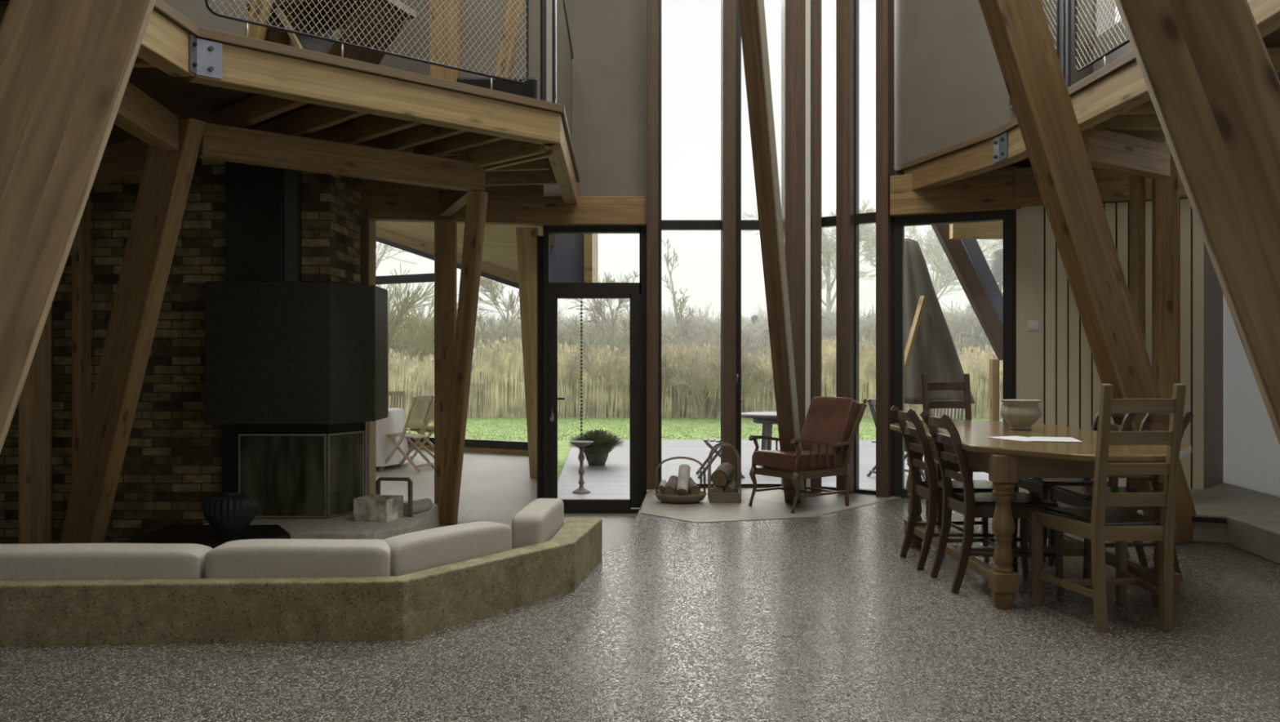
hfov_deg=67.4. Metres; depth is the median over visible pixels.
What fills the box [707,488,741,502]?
basket
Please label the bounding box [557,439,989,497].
patio
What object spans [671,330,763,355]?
bare shrub
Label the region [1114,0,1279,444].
timber post
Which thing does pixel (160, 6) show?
trim
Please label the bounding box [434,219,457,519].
timber post
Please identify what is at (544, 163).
joist
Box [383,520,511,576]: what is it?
sofa cushion
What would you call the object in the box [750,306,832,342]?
bare shrub
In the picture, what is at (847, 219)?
window
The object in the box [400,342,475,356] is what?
bare shrub
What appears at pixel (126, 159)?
timber beam
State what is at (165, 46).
timber beam
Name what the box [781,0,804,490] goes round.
timber post
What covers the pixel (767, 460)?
seat cushion
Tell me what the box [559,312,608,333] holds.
bare shrub
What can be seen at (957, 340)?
bare shrub
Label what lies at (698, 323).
bare shrub
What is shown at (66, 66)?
timber post
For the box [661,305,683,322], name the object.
bare shrub
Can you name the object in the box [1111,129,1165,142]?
joist
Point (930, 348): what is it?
closed parasol
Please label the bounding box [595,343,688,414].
bare shrub
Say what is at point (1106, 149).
timber beam
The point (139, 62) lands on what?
joist
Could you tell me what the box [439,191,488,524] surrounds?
timber post
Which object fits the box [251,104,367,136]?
joist
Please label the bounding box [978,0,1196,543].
timber post
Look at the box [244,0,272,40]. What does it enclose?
timber post
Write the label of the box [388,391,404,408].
folding chair
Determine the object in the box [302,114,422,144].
joist
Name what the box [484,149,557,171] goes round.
timber beam
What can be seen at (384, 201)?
timber beam
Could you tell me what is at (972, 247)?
timber post
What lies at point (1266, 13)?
timber beam
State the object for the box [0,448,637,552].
floor
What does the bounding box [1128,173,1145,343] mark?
timber post
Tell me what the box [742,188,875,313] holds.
bare tree
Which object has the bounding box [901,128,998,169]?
trim
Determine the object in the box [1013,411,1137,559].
dining chair
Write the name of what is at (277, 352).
hood
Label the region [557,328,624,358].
bare shrub
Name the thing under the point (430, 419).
folding chair
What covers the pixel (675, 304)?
bare tree
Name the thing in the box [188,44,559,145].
timber beam
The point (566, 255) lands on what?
wall
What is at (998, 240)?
bare tree
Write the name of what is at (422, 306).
bare shrub
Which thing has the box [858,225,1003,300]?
bare tree
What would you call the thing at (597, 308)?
bare tree
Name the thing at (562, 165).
timber beam
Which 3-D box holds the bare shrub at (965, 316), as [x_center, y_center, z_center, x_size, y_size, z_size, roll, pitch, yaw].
[13.290,-0.421,36.405,4.570,3.836,4.420,0,0,-24]
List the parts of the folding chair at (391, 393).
rail, leg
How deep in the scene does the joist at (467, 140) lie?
6.76 m
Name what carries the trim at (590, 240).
attached to the wall annex header
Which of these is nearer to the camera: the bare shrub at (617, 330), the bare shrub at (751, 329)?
the bare shrub at (751, 329)
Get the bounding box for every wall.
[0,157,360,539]
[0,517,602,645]
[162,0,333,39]
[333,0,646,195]
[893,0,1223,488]
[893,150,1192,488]
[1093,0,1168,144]
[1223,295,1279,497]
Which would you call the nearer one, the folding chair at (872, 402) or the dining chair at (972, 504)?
the dining chair at (972, 504)
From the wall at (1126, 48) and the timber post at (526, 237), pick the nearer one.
the wall at (1126, 48)
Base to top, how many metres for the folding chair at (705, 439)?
0.976 m
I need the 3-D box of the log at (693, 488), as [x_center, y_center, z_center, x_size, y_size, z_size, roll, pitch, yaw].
[0.428,1.044,8.030,0.094,0.141,0.283,0,0,-12]
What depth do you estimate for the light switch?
7.90 m
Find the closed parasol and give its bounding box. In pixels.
[904,238,975,416]
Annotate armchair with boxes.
[247,0,416,65]
[748,395,866,513]
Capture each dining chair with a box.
[890,405,1017,571]
[920,409,1063,595]
[921,373,982,527]
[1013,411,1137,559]
[1031,383,1186,631]
[1047,410,1193,581]
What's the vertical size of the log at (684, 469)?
0.250 m
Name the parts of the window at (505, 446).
sill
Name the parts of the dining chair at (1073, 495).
leg, seat rail, leg, seat, seat rail, leg, leg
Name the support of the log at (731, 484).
in the carrier
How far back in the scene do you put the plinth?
6.75 m
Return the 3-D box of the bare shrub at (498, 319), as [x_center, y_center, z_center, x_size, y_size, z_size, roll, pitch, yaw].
[-5.920,-0.292,39.862,4.260,3.575,4.120,0,0,3]
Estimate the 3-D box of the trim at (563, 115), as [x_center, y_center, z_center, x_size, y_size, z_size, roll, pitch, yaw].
[-0.543,-1.678,7.640,0.024,0.052,2.480,0,0,-1]
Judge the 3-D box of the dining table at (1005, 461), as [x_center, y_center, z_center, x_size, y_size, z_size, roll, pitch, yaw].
[2.175,0.797,5.515,1.090,0.765,2.570,0,0,0]
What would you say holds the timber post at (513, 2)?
on the floor at (185, 99)
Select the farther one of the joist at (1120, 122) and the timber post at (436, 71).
the timber post at (436, 71)
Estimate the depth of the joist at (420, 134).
6.61 m
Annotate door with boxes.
[543,225,647,513]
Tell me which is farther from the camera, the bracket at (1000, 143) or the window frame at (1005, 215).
the window frame at (1005, 215)
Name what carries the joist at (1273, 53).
attached to the floor at (1273, 39)
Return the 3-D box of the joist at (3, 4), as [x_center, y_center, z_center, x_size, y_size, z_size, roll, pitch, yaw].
[-3.525,-1.565,4.400,2.150,0.150,0.060,0,0,0]
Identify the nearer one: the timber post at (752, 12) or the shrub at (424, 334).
the timber post at (752, 12)
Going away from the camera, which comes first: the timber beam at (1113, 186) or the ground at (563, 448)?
the timber beam at (1113, 186)
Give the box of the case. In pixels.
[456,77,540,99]
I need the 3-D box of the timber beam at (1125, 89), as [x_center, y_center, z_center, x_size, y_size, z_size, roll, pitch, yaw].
[2.745,-1.550,6.068,0.120,0.200,1.932,0,0,-3]
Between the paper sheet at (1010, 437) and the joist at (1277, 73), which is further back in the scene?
the joist at (1277, 73)
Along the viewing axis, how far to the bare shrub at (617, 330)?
38.27 m
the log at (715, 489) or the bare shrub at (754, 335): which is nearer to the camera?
the log at (715, 489)
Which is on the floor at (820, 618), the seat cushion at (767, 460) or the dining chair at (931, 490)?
the dining chair at (931, 490)
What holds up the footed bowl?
on the dining table at (1005, 461)
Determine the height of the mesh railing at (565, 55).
1.118 m
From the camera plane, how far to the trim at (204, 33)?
5.49 m
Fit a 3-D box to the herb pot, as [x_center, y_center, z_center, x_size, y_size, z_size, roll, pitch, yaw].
[-0.600,1.194,13.298,0.796,0.493,0.789,0,0,0]
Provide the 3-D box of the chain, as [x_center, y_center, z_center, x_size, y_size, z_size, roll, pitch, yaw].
[-0.640,0.045,10.500,0.031,1.600,0.031,0,0,0]
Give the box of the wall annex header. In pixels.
[550,233,555,245]
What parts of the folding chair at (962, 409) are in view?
leg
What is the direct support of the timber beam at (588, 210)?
attached to the wall at (608, 37)
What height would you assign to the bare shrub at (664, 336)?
2.649 m
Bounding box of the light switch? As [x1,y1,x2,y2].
[1027,320,1038,330]
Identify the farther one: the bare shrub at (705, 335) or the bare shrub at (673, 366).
the bare shrub at (705, 335)
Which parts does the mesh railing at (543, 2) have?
support rod, support rod, post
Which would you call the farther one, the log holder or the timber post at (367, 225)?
the timber post at (367, 225)
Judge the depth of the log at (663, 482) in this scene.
8.00 m
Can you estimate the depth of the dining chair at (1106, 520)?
4.19 m
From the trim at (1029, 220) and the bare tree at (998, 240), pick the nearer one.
the trim at (1029, 220)
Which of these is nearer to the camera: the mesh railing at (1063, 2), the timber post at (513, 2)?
the mesh railing at (1063, 2)
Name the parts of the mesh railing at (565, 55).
post, rail frame, handrail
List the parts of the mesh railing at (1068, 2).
post, rail frame, support rod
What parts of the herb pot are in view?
pot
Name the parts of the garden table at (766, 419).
leg, leg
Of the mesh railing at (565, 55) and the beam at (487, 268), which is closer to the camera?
the mesh railing at (565, 55)
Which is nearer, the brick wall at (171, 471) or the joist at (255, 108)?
the joist at (255, 108)
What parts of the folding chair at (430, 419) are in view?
seat, leg, leg, leg, leg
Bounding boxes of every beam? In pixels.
[91,137,149,187]
[113,80,178,150]
[137,8,195,76]
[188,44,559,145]
[197,122,484,191]
[360,177,543,226]
[375,226,518,283]
[439,171,485,216]
[466,138,545,167]
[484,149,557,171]
[542,195,646,225]
[543,114,577,204]
[889,165,1021,217]
[903,138,1013,190]
[1000,60,1151,162]
[1014,166,1187,206]
[1080,126,1169,178]
[1247,0,1279,37]
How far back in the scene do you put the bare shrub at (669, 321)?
38.93 m
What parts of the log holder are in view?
handle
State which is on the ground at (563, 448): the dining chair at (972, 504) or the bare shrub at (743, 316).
the bare shrub at (743, 316)
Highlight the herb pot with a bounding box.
[568,428,625,465]
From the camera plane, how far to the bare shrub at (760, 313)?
58.57 m
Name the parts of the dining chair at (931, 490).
leg, seat rail, leg, seat, seat rail, leg, leg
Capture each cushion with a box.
[0,542,212,580]
[204,538,391,577]
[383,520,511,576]
[511,497,564,549]
[753,449,842,470]
[800,395,860,462]
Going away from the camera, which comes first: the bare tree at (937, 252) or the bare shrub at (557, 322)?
the bare shrub at (557, 322)
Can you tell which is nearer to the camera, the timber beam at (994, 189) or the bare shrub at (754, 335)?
the timber beam at (994, 189)
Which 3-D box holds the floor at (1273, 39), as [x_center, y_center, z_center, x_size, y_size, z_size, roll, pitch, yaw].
[2.990,-1.676,5.750,1.420,0.048,5.100,0,0,0]
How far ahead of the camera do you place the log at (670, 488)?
7.92 m
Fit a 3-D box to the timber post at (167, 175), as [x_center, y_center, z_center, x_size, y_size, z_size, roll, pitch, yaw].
[-3.370,-0.010,6.275,1.843,2.860,0.181,0,0,39]
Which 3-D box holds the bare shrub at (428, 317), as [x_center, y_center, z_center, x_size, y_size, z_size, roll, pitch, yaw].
[-8.303,-0.191,36.236,3.886,3.372,4.017,0,0,25]
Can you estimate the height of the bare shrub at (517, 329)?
2.957 m
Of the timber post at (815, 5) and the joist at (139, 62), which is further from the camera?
the timber post at (815, 5)
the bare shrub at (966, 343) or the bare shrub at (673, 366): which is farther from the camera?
the bare shrub at (966, 343)
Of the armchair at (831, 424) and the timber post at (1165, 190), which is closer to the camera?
the timber post at (1165, 190)
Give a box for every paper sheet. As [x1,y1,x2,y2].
[986,435,1037,441]
[1030,435,1081,441]
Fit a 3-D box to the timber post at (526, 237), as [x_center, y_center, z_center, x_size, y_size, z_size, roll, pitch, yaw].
[-1.337,-0.100,11.700,0.344,3.040,0.140,0,0,0]
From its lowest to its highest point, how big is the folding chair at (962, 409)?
0.976 m
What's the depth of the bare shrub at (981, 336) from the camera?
32.58 m
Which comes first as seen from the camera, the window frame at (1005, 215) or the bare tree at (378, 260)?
the window frame at (1005, 215)
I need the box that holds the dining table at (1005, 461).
[889,419,1191,608]
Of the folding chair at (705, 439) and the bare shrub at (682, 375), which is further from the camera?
the bare shrub at (682, 375)
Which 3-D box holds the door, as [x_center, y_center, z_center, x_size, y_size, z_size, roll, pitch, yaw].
[-0.417,0.080,8.970,0.965,2.680,0.179,0,0,0]
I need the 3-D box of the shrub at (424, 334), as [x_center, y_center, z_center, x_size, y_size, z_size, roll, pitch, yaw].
[-7.138,-0.425,29.457,5.194,3.851,5.090,0,0,-13]
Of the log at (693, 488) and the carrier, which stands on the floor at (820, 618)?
the carrier
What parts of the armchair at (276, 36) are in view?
panel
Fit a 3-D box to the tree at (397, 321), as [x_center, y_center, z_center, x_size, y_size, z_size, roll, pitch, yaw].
[-9.407,-0.778,30.474,6.033,4.565,6.156,0,0,-20]
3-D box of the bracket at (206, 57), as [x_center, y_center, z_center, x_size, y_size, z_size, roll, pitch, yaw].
[-2.231,-1.552,4.914,0.043,0.185,0.181,0,0,33]
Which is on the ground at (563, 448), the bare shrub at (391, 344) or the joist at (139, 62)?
the bare shrub at (391, 344)
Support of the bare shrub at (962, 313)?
on the ground at (563, 448)
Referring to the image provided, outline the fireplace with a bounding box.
[204,161,388,517]
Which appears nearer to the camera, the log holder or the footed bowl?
the footed bowl
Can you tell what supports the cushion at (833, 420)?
on the armchair at (831, 424)
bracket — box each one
[189,33,222,79]
[993,132,1007,163]
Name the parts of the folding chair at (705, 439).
leg, seat, leg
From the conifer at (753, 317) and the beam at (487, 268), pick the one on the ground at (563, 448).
the conifer at (753, 317)
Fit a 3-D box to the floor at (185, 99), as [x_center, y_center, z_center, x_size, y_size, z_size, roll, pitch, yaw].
[-3.565,-1.676,5.440,6.070,0.048,6.880,0,0,0]
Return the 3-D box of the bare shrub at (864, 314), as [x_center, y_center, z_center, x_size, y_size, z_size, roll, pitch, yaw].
[9.532,-0.483,40.518,4.565,3.962,4.720,0,0,13]
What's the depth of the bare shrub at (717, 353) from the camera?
24.85 m
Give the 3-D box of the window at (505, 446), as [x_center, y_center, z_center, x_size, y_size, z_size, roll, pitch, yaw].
[-3.096,-0.389,15.323,3.710,3.638,0.160,0,0,27]
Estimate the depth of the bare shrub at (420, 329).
34.92 m
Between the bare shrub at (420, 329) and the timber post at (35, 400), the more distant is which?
the bare shrub at (420, 329)
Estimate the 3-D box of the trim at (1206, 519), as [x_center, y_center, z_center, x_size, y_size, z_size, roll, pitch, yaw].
[3.569,1.030,6.266,0.447,0.030,0.041,0,0,23]
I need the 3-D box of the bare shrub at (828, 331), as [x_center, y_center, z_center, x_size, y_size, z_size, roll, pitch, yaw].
[8.391,-0.427,37.600,4.436,3.849,4.586,0,0,28]
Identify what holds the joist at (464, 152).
attached to the floor at (185, 99)
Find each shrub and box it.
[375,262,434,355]
[388,293,494,370]
[388,316,432,351]
[388,338,430,359]
[398,328,424,352]
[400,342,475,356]
[404,306,428,324]
[411,313,501,333]
[422,308,504,329]
[423,330,506,355]
[473,320,578,348]
[475,309,520,335]
[475,317,519,341]
[477,315,578,351]
[485,308,567,325]
[490,315,610,355]
[508,305,605,343]
[557,321,577,344]
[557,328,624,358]
[557,338,673,417]
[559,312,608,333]
[566,310,667,348]
[573,328,681,350]
[579,308,630,340]
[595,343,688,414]
[601,318,675,349]
[615,327,711,350]
[617,306,692,343]
[661,302,768,349]
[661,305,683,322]
[661,306,719,324]
[661,341,719,417]
[668,343,768,418]
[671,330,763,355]
[688,331,828,417]
[691,315,770,351]
[691,324,771,360]
[703,335,768,357]
[713,302,767,325]
[719,315,768,338]
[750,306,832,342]
[751,317,769,351]
[821,303,875,347]
[832,311,875,348]
[835,307,875,328]
[859,304,875,324]
[867,325,986,359]
[872,338,966,353]
[941,300,992,351]
[945,303,991,346]
[950,312,986,341]
[955,333,990,354]
[961,336,992,354]
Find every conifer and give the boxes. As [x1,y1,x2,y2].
[748,315,759,324]
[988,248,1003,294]
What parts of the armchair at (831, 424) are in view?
leg, armrest, rail, rail, leg, leg, armrest, rail, leg, post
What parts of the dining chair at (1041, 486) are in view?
leg, seat rail, leg, seat, seat rail, leg, leg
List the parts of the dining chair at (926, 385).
leg, seat rail, leg, seat rail, leg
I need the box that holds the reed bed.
[388,333,1003,417]
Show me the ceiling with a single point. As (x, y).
(500, 244)
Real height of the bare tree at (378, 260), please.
10.338 m
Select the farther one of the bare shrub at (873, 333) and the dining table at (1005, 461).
the bare shrub at (873, 333)
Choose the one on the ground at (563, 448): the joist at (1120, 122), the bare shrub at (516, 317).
the bare shrub at (516, 317)
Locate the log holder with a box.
[353,476,413,522]
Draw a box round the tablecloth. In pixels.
[375,408,409,466]
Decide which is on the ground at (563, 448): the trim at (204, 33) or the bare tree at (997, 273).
the bare tree at (997, 273)
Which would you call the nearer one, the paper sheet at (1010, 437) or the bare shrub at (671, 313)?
the paper sheet at (1010, 437)
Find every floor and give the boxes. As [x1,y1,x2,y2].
[0,0,577,180]
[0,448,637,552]
[0,487,1279,721]
[904,27,1279,169]
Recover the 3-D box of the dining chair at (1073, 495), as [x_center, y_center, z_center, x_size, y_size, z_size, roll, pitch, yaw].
[2.660,0.727,5.320,0.606,0.915,0.476,0,0,0]
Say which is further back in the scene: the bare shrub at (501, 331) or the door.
the bare shrub at (501, 331)
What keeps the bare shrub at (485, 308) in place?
on the ground at (563, 448)
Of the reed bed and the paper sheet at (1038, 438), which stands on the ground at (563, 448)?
the reed bed
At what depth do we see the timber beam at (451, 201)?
8.01 m
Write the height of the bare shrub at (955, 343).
2.590 m
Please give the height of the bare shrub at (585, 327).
2.957 m
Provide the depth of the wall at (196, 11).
7.98 m
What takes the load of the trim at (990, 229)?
attached to the wall at (950, 88)
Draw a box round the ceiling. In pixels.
[375,221,542,272]
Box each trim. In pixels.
[153,0,199,36]
[195,26,562,112]
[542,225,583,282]
[560,105,579,182]
[583,233,598,282]
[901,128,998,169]
[949,221,1003,239]
[997,49,1136,135]
[1016,205,1043,493]
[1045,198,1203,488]
[1191,516,1226,523]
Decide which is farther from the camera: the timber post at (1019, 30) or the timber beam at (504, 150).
the timber beam at (504, 150)
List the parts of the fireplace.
glass, door, handle, door, glass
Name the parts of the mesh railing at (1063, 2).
post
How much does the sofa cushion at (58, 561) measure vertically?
0.393 m
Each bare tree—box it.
[375,240,416,270]
[457,275,558,362]
[560,271,639,360]
[661,240,696,342]
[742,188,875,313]
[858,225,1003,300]
[946,239,1003,291]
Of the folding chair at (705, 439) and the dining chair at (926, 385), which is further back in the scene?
the folding chair at (705, 439)
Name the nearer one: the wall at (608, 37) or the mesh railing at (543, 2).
the mesh railing at (543, 2)
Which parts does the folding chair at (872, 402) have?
leg, leg, rail, leg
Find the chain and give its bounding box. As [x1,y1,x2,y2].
[580,298,582,438]
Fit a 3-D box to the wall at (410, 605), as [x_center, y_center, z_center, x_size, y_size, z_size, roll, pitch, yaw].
[-1.931,1.175,4.869,3.413,0.489,1.877,0,0,0]
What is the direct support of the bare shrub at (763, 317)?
on the ground at (563, 448)
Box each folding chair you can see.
[379,395,434,471]
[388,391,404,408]
[406,400,434,460]
[695,400,744,478]
[866,398,924,478]
[921,408,964,470]
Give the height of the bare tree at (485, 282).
4.295 m
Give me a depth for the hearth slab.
7.16 m
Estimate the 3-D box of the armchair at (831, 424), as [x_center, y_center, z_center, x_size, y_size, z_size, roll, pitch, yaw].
[1.376,0.740,7.857,0.877,0.880,0.518,0,0,-37]
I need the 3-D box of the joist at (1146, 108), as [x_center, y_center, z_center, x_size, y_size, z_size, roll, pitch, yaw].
[3.260,-1.580,5.885,0.802,0.120,0.050,0,0,4]
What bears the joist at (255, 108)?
attached to the floor at (185, 99)
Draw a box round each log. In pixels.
[403,497,432,515]
[657,479,666,491]
[663,475,678,494]
[675,463,690,494]
[688,476,700,494]
[711,462,734,487]
[711,484,724,492]
[723,479,736,492]
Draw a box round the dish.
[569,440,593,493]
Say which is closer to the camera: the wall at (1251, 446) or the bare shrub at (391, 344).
the wall at (1251, 446)
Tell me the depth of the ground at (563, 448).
20.84 m
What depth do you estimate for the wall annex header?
9.39 m
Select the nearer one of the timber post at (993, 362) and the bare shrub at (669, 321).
the timber post at (993, 362)
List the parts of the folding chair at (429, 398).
leg, leg, seat, rail, leg, leg, rail, foot rail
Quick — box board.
[804,0,810,490]
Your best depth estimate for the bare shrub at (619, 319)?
40.26 m
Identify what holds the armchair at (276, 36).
on the floor at (185, 99)
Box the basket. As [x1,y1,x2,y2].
[654,456,706,503]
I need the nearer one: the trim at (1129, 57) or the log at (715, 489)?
the trim at (1129, 57)
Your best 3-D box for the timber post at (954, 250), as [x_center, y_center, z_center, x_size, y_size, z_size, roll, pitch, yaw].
[3.267,-0.713,9.400,0.869,1.410,0.140,0,0,0]
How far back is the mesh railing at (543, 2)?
5.83 m
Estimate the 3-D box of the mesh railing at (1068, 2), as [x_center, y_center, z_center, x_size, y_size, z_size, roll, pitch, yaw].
[2.735,-2.259,6.067,0.036,1.118,1.892,0,0,-3]
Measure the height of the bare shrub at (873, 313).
3.956 m
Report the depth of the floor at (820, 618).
3.88 m
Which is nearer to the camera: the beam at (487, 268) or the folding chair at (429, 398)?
the folding chair at (429, 398)
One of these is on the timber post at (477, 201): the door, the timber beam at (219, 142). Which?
the timber beam at (219, 142)
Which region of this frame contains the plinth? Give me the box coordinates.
[120,524,290,548]
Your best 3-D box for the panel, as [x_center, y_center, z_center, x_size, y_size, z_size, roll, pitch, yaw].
[-0.618,-2.320,6.620,0.085,1.220,0.030,0,0,0]
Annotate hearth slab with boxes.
[203,499,438,539]
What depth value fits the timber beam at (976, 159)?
7.58 m
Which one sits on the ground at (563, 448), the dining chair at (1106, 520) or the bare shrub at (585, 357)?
the bare shrub at (585, 357)
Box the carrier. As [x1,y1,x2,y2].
[707,441,741,502]
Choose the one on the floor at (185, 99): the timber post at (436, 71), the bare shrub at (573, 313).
the timber post at (436, 71)
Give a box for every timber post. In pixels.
[0,0,155,453]
[18,303,52,543]
[59,117,205,542]
[71,195,90,484]
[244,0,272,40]
[360,209,375,494]
[429,0,459,81]
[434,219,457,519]
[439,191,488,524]
[493,0,525,77]
[515,226,537,477]
[737,0,805,503]
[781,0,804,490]
[810,0,821,492]
[930,223,1003,359]
[960,239,1003,324]
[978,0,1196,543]
[989,358,999,482]
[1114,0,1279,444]
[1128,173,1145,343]
[1151,154,1178,424]
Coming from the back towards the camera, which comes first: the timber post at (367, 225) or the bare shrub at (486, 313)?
the bare shrub at (486, 313)
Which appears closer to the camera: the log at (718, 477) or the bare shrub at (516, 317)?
the log at (718, 477)
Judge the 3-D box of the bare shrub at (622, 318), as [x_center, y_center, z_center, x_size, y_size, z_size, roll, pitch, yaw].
[-0.149,-0.232,39.763,4.117,3.456,3.982,0,0,27]
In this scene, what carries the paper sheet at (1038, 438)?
on the dining table at (1005, 461)
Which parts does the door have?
handle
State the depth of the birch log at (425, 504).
7.70 m
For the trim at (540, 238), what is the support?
in the wall annex header
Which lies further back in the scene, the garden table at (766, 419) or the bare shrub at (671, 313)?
the bare shrub at (671, 313)
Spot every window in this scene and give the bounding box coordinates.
[375,235,528,454]
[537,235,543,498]
[646,0,893,497]
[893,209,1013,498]
[1093,0,1123,43]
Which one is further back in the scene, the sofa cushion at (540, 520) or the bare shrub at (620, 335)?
the bare shrub at (620, 335)
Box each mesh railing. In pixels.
[204,0,546,101]
[551,0,573,137]
[1008,0,1065,111]
[1065,0,1129,88]
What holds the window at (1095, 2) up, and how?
in the wall at (1126, 48)
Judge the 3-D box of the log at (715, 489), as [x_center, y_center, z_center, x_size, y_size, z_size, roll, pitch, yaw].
[0.660,1.091,8.085,0.104,0.107,0.195,0,0,6]
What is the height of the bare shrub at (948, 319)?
4.013 m
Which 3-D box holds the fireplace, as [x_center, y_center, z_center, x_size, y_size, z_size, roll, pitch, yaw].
[-2.660,-0.190,7.769,1.180,2.820,1.339,0,0,0]
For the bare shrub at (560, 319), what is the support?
on the ground at (563, 448)
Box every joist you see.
[0,0,8,24]
[133,56,155,66]
[210,93,307,128]
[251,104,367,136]
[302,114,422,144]
[355,123,466,151]
[404,146,467,155]
[413,131,506,156]
[440,155,550,171]
[485,169,556,186]
[1093,114,1162,130]
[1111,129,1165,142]
[1120,99,1156,114]
[1266,47,1279,72]
[1275,72,1279,82]
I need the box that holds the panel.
[546,0,556,103]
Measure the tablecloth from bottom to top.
0.705 m
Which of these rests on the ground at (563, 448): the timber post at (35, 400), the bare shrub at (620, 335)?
the bare shrub at (620, 335)
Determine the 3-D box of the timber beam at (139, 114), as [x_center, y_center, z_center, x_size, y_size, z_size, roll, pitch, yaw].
[-2.710,-1.350,5.000,0.120,0.200,1.412,0,0,-7]
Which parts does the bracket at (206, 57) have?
plate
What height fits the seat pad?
0.040 m
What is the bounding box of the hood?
[204,280,388,424]
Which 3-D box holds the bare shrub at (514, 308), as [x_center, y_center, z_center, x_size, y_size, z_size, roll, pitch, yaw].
[-4.304,-0.456,40.904,4.655,3.907,4.503,0,0,-12]
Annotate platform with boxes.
[1056,482,1279,564]
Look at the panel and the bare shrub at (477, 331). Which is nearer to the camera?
the panel
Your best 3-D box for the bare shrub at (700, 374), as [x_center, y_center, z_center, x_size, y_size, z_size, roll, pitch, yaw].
[1.591,0.531,24.384,3.072,1.917,2.366,0,0,-45]
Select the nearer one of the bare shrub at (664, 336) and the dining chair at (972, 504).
the dining chair at (972, 504)
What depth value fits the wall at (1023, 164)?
7.87 m
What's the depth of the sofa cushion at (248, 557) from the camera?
4.14 m
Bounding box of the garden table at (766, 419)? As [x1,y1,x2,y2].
[741,411,777,449]
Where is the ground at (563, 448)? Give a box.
[404,413,1003,480]
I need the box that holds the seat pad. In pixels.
[408,424,434,428]
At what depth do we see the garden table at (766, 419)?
13.15 m
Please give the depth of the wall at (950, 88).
7.72 m
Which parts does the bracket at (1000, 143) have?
plate, plate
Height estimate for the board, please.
7.000 m
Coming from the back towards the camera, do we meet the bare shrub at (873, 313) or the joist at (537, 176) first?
the bare shrub at (873, 313)
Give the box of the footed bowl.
[1000,399,1042,430]
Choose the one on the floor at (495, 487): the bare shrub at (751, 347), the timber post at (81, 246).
the timber post at (81, 246)

